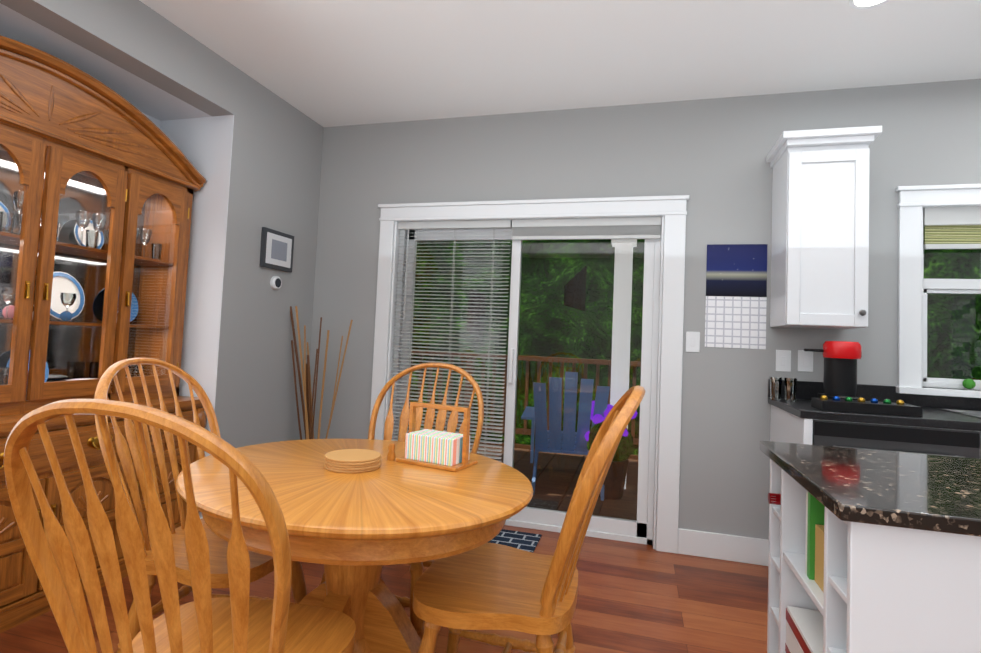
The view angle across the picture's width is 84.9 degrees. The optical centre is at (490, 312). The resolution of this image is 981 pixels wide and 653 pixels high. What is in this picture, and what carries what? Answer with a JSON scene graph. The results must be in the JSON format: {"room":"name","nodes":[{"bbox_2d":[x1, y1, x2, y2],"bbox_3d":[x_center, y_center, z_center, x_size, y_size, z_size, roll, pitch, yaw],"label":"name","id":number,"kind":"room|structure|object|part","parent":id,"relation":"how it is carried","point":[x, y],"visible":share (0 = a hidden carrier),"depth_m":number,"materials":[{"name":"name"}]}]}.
{"room":"kitchen","nodes":[
{"label":"kitchen","id":0,"kind":"room"},
{"bbox_2d":[0,0,323,517],"bbox_3d":[-2.361,-0.192,1.083,0.670,2.650,5.840,2,-3,16],"label":"wall","id":1,"kind":"structure","parent":0,"point":[276,163],"depth_m":3.05,"materials":[{"name":"grey paint"}]},
{"bbox_2d":[270,276,281,289],"bbox_3d":[-1.355,-0.187,3.393,0.026,0.086,0.086,2,-3,16],"label":"thermostat","id":2,"kind":"object","parent":1,"relation":"attached to","point":[275,282],"visible":0.96,"depth_m":3.37,"materials":[{"name":"white plastic"}]},
{"bbox_2d":[259,227,293,271],"bbox_3d":[-1.349,-0.392,3.398,0.024,0.240,0.290,2,-3,16],"label":"picture frame","id":3,"kind":"object","parent":1,"relation":"attached to","point":[276,250],"visible":1,"depth_m":3.37,"materials":[{"name":"grey"}]},
{"bbox_2d":[0,525,767,652],"bbox_3d":[0.259,1.237,0.271,6.230,0.060,6.140,2,-3,16],"label":"floor","id":4,"kind":"structure","parent":0,"point":[637,598],"depth_m":2.42,"materials":[{"name":"brown wood"}]},
{"bbox_2d":[0,35,205,632],"bbox_3d":[-1.973,0.062,2.212,0.515,2.286,1.695,2,-3,16],"label":"hutch","id":5,"kind":"object","parent":4,"relation":"on","point":[100,182],"visible":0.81,"depth_m":2.44,"materials":[{"name":"brown wood"}]},
{"bbox_3d":[-2.042,-0.175,2.272,0.310,1.080,1.500,2,-3,16],"label":"glass","id":6,"kind":"part","parent":5,"relation":"part of","materials":[{"name":"clear glass"}]},
{"bbox_2d":[4,399,355,652],"bbox_3d":[-0.601,0.683,1.122,0.525,1.062,0.645,2,-3,8],"label":"chair","id":7,"kind":"object","parent":4,"relation":"on","point":[238,620],"visible":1,"depth_m":0.94,"materials":[{"name":"brown wood"}]},
{"bbox_3d":[-0.594,0.785,1.205,0.503,0.042,0.466,2,-3,8],"label":"seat","id":8,"kind":"part","parent":7,"relation":"part of","materials":[{"name":"brown wood"}]},
{"bbox_2d":[94,357,306,652],"bbox_3d":[-0.993,0.702,1.865,0.645,1.062,0.525,2,-3,9],"label":"chair","id":9,"kind":"object","parent":4,"relation":"on","point":[261,565],"visible":0.38,"depth_m":1.79,"materials":[{"name":"brown wood"}]},
{"bbox_2d":[290,306,352,439],"bbox_3d":[-1.136,0.635,3.495,0.457,1.338,0.180,2,-3,16],"label":"sticks","id":10,"kind":"object","parent":4,"relation":"on","point":[308,411],"visible":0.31,"depth_m":3.49,"materials":[{"name":"brown wood"}]},
{"bbox_2d":[176,439,533,652],"bbox_3d":[-0.438,0.876,1.702,1.141,0.742,0.999,2,-3,16],"label":"dining table","id":11,"kind":"object","parent":4,"relation":"on","point":[353,533],"visible":0.9,"depth_m":1.48,"materials":[{"name":"brown wood"}]},
{"bbox_2d":[324,449,381,472],"bbox_3d":[-0.450,0.486,1.760,0.183,0.039,0.180,2,-3,16],"label":"trivet","id":12,"kind":"object","parent":11,"relation":"on","point":[352,460],"visible":1,"depth_m":1.71,"materials":[{"name":"brown wood"}]},
{"bbox_2d":[387,443,395,460],"bbox_3d":[-0.347,0.487,1.877,0.032,0.058,0.030,2,-3,16],"label":"salt shaker","id":13,"kind":"object","parent":11,"relation":"on","point":[391,455],"visible":1,"depth_m":1.87,"materials":[{"name":"brown wood"}]},
{"bbox_2d":[396,401,476,471],"bbox_3d":[-0.182,0.422,1.866,0.240,0.200,0.150,1,-3,28],"label":"caddy","id":14,"kind":"object","parent":11,"relation":"on","point":[443,450],"visible":1,"depth_m":1.81,"materials":[{"name":"brown wood"}]},
{"bbox_2d":[320,362,483,639],"bbox_3d":[-0.343,0.745,2.176,0.525,1.062,0.645,2,-3,16],"label":"chair","id":15,"kind":"object","parent":4,"relation":"on","point":[416,569],"visible":0.29,"depth_m":2.39,"materials":[{"name":"brown wood"}]},
{"bbox_2d":[488,529,541,552],"bbox_3d":[-0.150,1.324,3.134,0.830,0.010,0.460,2,-3,16],"label":"door mat","id":16,"kind":"object","parent":4,"relation":"on","point":[526,541],"visible":0.21,"depth_m":3.14,"materials":[{"name":"fabric"}]},
{"bbox_2d":[413,386,644,652],"bbox_3d":[0.122,0.738,1.631,0.645,1.062,0.525,2,-3,14],"label":"chair","id":17,"kind":"object","parent":4,"relation":"on","point":[489,586],"visible":1,"depth_m":1.50,"materials":[{"name":"brown wood"}]},
{"bbox_3d":[0.031,0.833,1.648,0.466,0.042,0.503,2,-3,14],"label":"seat","id":18,"kind":"part","parent":17,"relation":"part of","materials":[{"name":"brown wood"}]},
{"bbox_2d":[760,449,980,652],"bbox_3d":[1.358,0.861,1.138,1.298,0.868,0.650,2,-3,16],"label":"kitchen island","id":19,"kind":"object","parent":4,"relation":"on","point":[874,551],"depth_m":1.01,"materials":[{"name":"white wood"}]},
{"bbox_2d":[760,441,980,540],"bbox_3d":[1.389,0.412,1.156,1.336,0.031,0.700,2,-3,16],"label":"island countertop","id":20,"kind":"structure","parent":19,"relation":"on","point":[914,492],"depth_m":1.17,"materials":[{"name":"black stone"}]},
{"bbox_2d":[769,406,980,492],"bbox_3d":[1.803,0.940,2.567,0.713,0.884,0.630,2,-3,16],"label":"base cabinet","id":21,"kind":"object","parent":4,"relation":"on","point":[859,433],"depth_m":2.30,"materials":[{"name":"white"}]},
{"bbox_2d":[768,398,980,425],"bbox_3d":[2.655,0.503,2.356,2.473,0.040,0.633,2,-3,16],"label":"countertop","id":22,"kind":"structure","parent":21,"relation":"on","point":[936,415],"depth_m":2.36,"materials":[{"name":"black stone"}]},
{"bbox_2d":[139,0,980,126],"bbox_3d":[0.374,-1.487,0.404,6.230,0.100,6.140,2,-3,16],"label":"ceiling","id":23,"kind":"structure","parent":0,"point":[328,63],"depth_m":2.69,"materials":[{"name":"white paint"}]},
{"bbox_2d":[849,0,889,9],"bbox_3d":[1.571,-1.295,2.202,0.162,0.007,0.162,2,-3,7],"label":"recessed light","id":24,"kind":"object","parent":23,"relation":"in","point":[862,4],"visible":1,"depth_m":2.23,"materials":[{"name":"white"}]},
{"bbox_2d":[309,79,980,539],"bbox_3d":[1.100,0.059,3.222,6.260,2.650,0.150,2,-3,16],"label":"wall","id":25,"kind":"structure","parent":0,"point":[709,155],"depth_m":3.13,"materials":[{"name":"grey paint"}]},
{"bbox_2d":[390,217,660,461],"bbox_3d":[0.160,0.325,3.418,1.724,1.848,0.054,2,-3,16],"label":"door blinds","id":26,"kind":"object","parent":25,"relation":"attached to","point":[594,228],"visible":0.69,"depth_m":3.50,"materials":[{"name":"grey plastic"}]},
{"bbox_2d":[392,228,660,544],"bbox_3d":[0.175,0.380,3.475,1.730,1.955,0.100,2,-3,16],"label":"patio door","id":27,"kind":"structure","parent":25,"relation":"in","point":[639,530],"depth_m":3.37,"materials":[{"name":"white"}]},
{"bbox_2d":[370,195,689,553],"bbox_3d":[0.178,0.322,3.443,2.010,2.068,0.186,2,-3,16],"label":"door frame","id":28,"kind":"structure","parent":25,"relation":"attached to","point":[672,209],"depth_m":3.20,"materials":[{"name":"white wood"}]},
{"bbox_2d":[686,332,699,351],"bbox_3d":[1.175,0.172,3.112,0.075,0.118,0.009,2,-3,16],"label":"light switch","id":29,"kind":"object","parent":25,"relation":"attached to","point":[692,338],"depth_m":3.11,"materials":[{"name":"white plastic"}]},
{"bbox_2d":[678,528,768,565],"bbox_3d":[1.300,1.314,3.005,0.470,0.140,0.016,2,-3,16],"label":"baseboard","id":30,"kind":"structure","parent":25,"relation":"attached to","point":[741,549],"depth_m":3.00,"materials":[{"name":"white wood"}]},
{"bbox_2d":[705,296,766,348],"bbox_3d":[1.397,0.057,3.059,0.320,0.293,0.003,2,-3,16],"label":"calendar","id":31,"kind":"object","parent":25,"relation":"attached to","point":[735,322],"visible":1,"depth_m":3.06,"materials":[{"name":"white paper"}]},
{"bbox_2d":[706,244,767,296],"bbox_3d":[1.410,-0.241,3.074,0.320,0.300,0.003,2,-3,16],"label":"photo","id":32,"kind":"object","parent":25,"relation":"attached to","point":[736,270],"visible":1,"depth_m":3.07},
{"bbox_2d":[776,350,790,371],"bbox_3d":[1.629,0.269,2.980,0.075,0.118,0.009,2,-3,16],"label":"outlet","id":33,"kind":"object","parent":25,"relation":"attached to","point":[783,361],"depth_m":2.98,"materials":[{"name":"white plastic"}]},
{"bbox_2d":[798,350,812,371],"bbox_3d":[1.735,0.267,2.951,0.075,0.118,0.009,2,-3,16],"label":"outlet","id":34,"kind":"object","parent":25,"relation":"attached to","point":[805,358],"depth_m":2.95,"materials":[{"name":"white plastic"}]},
{"bbox_2d":[770,130,873,328],"bbox_3d":[1.718,-0.392,2.820,0.360,0.940,0.343,2,-3,16],"label":"upper cabinet","id":35,"kind":"object","parent":25,"relation":"attached to","point":[820,239],"depth_m":2.67,"materials":[{"name":"white wood"}]},
{"bbox_2d":[768,378,980,409],"bbox_3d":[2.739,0.455,2.654,2.473,0.100,0.020,2,-3,16],"label":"backsplash","id":36,"kind":"structure","parent":25,"relation":"attached to","point":[786,388],"depth_m":2.78,"materials":[{"name":"black stone"}]},
{"bbox_2d":[895,184,980,397],"bbox_3d":[2.759,-0.104,2.741,1.225,1.097,0.210,2,-3,16],"label":"kitchen window","id":37,"kind":"structure","parent":25,"relation":"in","point":[951,286],"depth_m":2.83,"materials":[{"name":"white wood"}]},
{"bbox_2d":[923,206,980,248],"bbox_3d":[2.770,-0.438,2.745,0.945,0.225,0.045,2,-3,16],"label":"window shade","id":38,"kind":"object","parent":37,"relation":"attached to","point":[952,227],"visible":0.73,"depth_m":2.83,"materials":[{"name":"green fabric"}]},
{"label":"outside","id":39,"kind":"structure","parent":0,"visible":0},
{"bbox_2d":[407,227,980,519],"bbox_3d":[3.911,-1.338,6.567,25.000,12.000,7.602,2,-3,16],"label":"garden","id":40,"kind":"object","parent":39,"point":[626,349],"depth_m":6.67,"materials":[{"name":"green plant"}]}
]}

